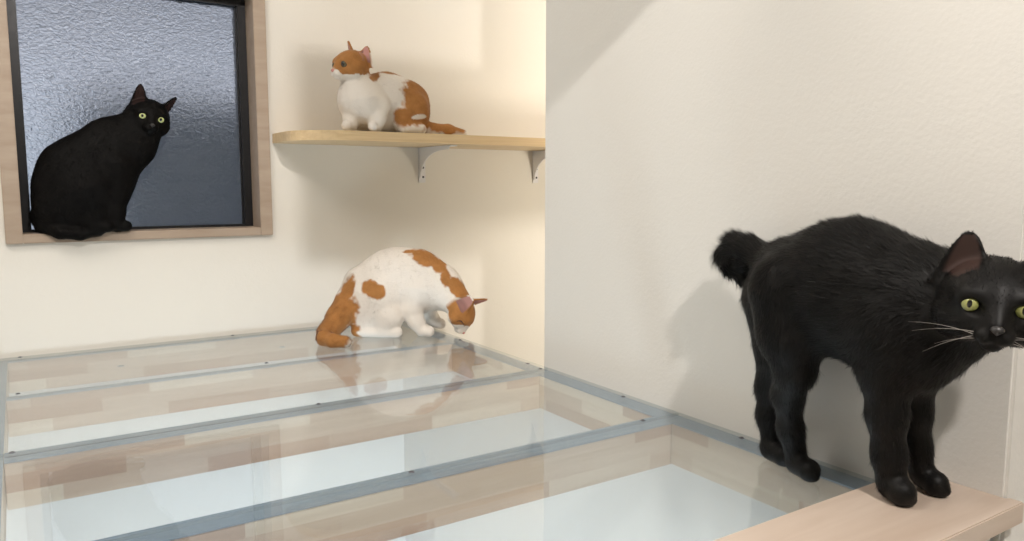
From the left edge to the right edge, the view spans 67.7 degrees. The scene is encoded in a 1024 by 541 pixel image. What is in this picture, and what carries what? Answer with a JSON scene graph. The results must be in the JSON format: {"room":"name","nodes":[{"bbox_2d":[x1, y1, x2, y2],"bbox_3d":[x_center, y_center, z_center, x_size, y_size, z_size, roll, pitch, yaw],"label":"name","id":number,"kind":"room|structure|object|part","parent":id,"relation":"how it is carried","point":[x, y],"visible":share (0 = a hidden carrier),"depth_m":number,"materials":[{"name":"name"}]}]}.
{"room":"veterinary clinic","nodes":[
{"label":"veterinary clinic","id":0,"kind":"room"},
{"bbox_2d":[0,0,545,540],"bbox_3d":[-0.762,0.437,2.160,4.400,4.050,0.140,-4,8,-33],"label":"wall","id":1,"kind":"structure","parent":0,"point":[480,65],"depth_m":2.15,"materials":[{"name":"white paint"}]},
{"bbox_2d":[0,0,272,243],"bbox_3d":[-0.940,-0.418,1.930,0.606,0.672,0.141,-4,8,-33],"label":"window","id":2,"kind":"structure","parent":1,"relation":"in","point":[66,65],"depth_m":1.97,"materials":[{"name":"beige wood"}]},
{"bbox_3d":[-1.181,-0.401,1.776,0.034,0.672,0.141,-4,8,-33],"label":"casing","id":3,"kind":"part","parent":2,"relation":"part of","materials":[{"name":"beige wood"}]},
{"bbox_2d":[27,84,176,240],"bbox_3d":[-0.983,-0.262,1.851,0.336,0.382,0.129,-4,8,-33],"label":"cat","id":4,"kind":"object","parent":2,"relation":"on","point":[83,183],"visible":1,"depth_m":1.81},
{"bbox_3d":[-0.940,-0.095,1.967,0.540,0.022,0.140,-4,8,-33],"label":"sill","id":5,"kind":"part","parent":2,"relation":"part of","materials":[{"name":"beige wood"}]},
{"bbox_3d":[-0.699,-0.436,2.085,0.032,0.672,0.141,-4,8,-33],"label":"casing","id":6,"kind":"part","parent":2,"relation":"part of","materials":[{"name":"beige wood"}]},
{"bbox_2d":[8,326,392,392],"bbox_3d":[-0.765,0.214,2.034,0.962,0.082,0.022,-4,8,-33],"label":"wooden beam","id":7,"kind":"structure","parent":1,"relation":"attached to","point":[29,374],"depth_m":1.95,"materials":[{"name":"brown wood"}]},
{"bbox_2d":[272,130,544,150],"bbox_3d":[0.178,-0.399,2.449,1.808,0.025,0.243,-4,8,-33],"label":"wall shelf","id":8,"kind":"object","parent":1,"relation":"attached to","point":[317,137],"visible":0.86,"depth_m":2.06,"materials":[{"name":"brown wood"}]},
{"bbox_2d":[331,41,466,134],"bbox_3d":[-0.312,-0.492,2.076,0.397,0.241,0.136,-6,9,-43],"label":"cat","id":9,"kind":"object","parent":8,"relation":"on","point":[384,101],"visible":0.96,"depth_m":1.99},
{"bbox_2d":[418,145,456,182],"bbox_3d":[-0.218,-0.309,2.225,0.022,0.104,0.204,-4,8,-33],"label":"shelf bracket","id":10,"kind":"object","parent":1,"relation":"attached to","point":[424,153],"visible":1,"depth_m":2.28,"materials":[{"name":"white metal"}]},
{"bbox_3d":[-0.272,-0.318,2.308,0.022,0.104,0.004,-4,8,-33],"label":"wall plate","id":11,"kind":"part","parent":10,"relation":"part of","materials":[{"name":"white metal"}]},
{"bbox_3d":[-0.217,-0.359,2.218,0.022,0.003,0.201,-4,8,-33],"label":"shelf arm","id":12,"kind":"part","parent":10,"relation":"part of","materials":[{"name":"white metal"}]},
{"bbox_2d":[532,150,544,182],"bbox_3d":[0.132,-0.334,2.450,0.022,0.104,0.204,-4,8,-33],"label":"shelf bracket","id":13,"kind":"object","parent":1,"relation":"attached to","point":[538,156],"visible":0.81,"depth_m":2.52,"materials":[{"name":"white metal"}]},
{"bbox_3d":[0.078,-0.343,2.534,0.022,0.104,0.004,-4,8,-33],"label":"wall plate","id":14,"kind":"part","parent":13,"relation":"part of","materials":[{"name":"white metal"}]},
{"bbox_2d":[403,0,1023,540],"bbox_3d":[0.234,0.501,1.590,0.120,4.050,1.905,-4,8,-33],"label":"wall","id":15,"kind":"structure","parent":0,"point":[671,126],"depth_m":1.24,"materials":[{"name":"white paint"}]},
{"bbox_2d":[393,321,870,512],"bbox_3d":[0.097,0.260,1.628,0.039,0.082,1.644,-4,8,-33],"label":"wooden beam","id":16,"kind":"structure","parent":15,"relation":"attached to","point":[736,463],"depth_m":1.30,"materials":[{"name":"brown wood"}]},
{"bbox_2d":[6,342,451,436],"bbox_3d":[-0.564,0.249,1.726,0.962,0.082,0.023,-4,8,-33],"label":"wooden beam","id":17,"kind":"structure","parent":16,"relation":"attached to","point":[78,407],"depth_m":1.66,"materials":[{"name":"brown wood"}]},
{"bbox_3d":[-0.563,0.213,1.722,1.038,0.006,0.760,-4,8,-33],"label":"glass panel","id":18,"kind":"object","parent":17,"relation":"on","visible":0},
{"bbox_2d":[315,246,486,347],"bbox_3d":[-0.299,0.054,2.044,0.473,0.237,0.267,-2,7,-21],"label":"cat","id":19,"kind":"object","parent":18,"relation":"on","point":[393,286],"visible":1,"depth_m":2.01},
{"bbox_2d":[4,368,541,509],"bbox_3d":[-0.348,0.284,1.414,0.985,0.082,0.048,-4,8,-33],"label":"wooden beam","id":20,"kind":"structure","parent":16,"relation":"attached to","point":[42,475],"depth_m":1.32,"materials":[{"name":"brown wood"}]},
{"bbox_2d":[94,417,671,540],"bbox_3d":[-0.141,0.322,1.076,0.962,0.082,0.044,-4,8,-33],"label":"wooden beam","id":21,"kind":"structure","parent":16,"relation":"attached to","point":[389,507],"depth_m":1.08,"materials":[{"name":"brown wood"}]},
{"bbox_3d":[-0.088,0.791,0.559,1.561,0.904,0.030,-4,8,-33],"label":"wall","id":22,"kind":"structure","parent":0,"visible":0},
{"bbox_2d":[0,361,8,540],"bbox_3d":[-0.745,0.320,1.087,0.037,0.082,1.644,-4,8,-33],"label":"wooden beam","id":23,"kind":"structure","parent":22,"relation":"attached to","point":[4,380],"depth_m":1.27,"materials":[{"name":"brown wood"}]},
{"bbox_2d":[714,475,1023,540],"bbox_3d":[-0.094,0.326,0.529,1.573,0.026,0.132,-4,8,-33],"label":"board","id":24,"kind":"object","parent":22,"relation":"on","point":[860,514],"visible":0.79,"depth_m":0.86,"materials":[{"name":"brown wood"}]},
{"bbox_2d":[708,210,1023,506],"bbox_3d":[0.414,0.108,0.968,0.164,0.369,0.526,-3,7,-28],"label":"cat","id":25,"kind":"object","parent":24,"relation":"on","point":[909,315],"visible":1,"depth_m":0.88}
]}

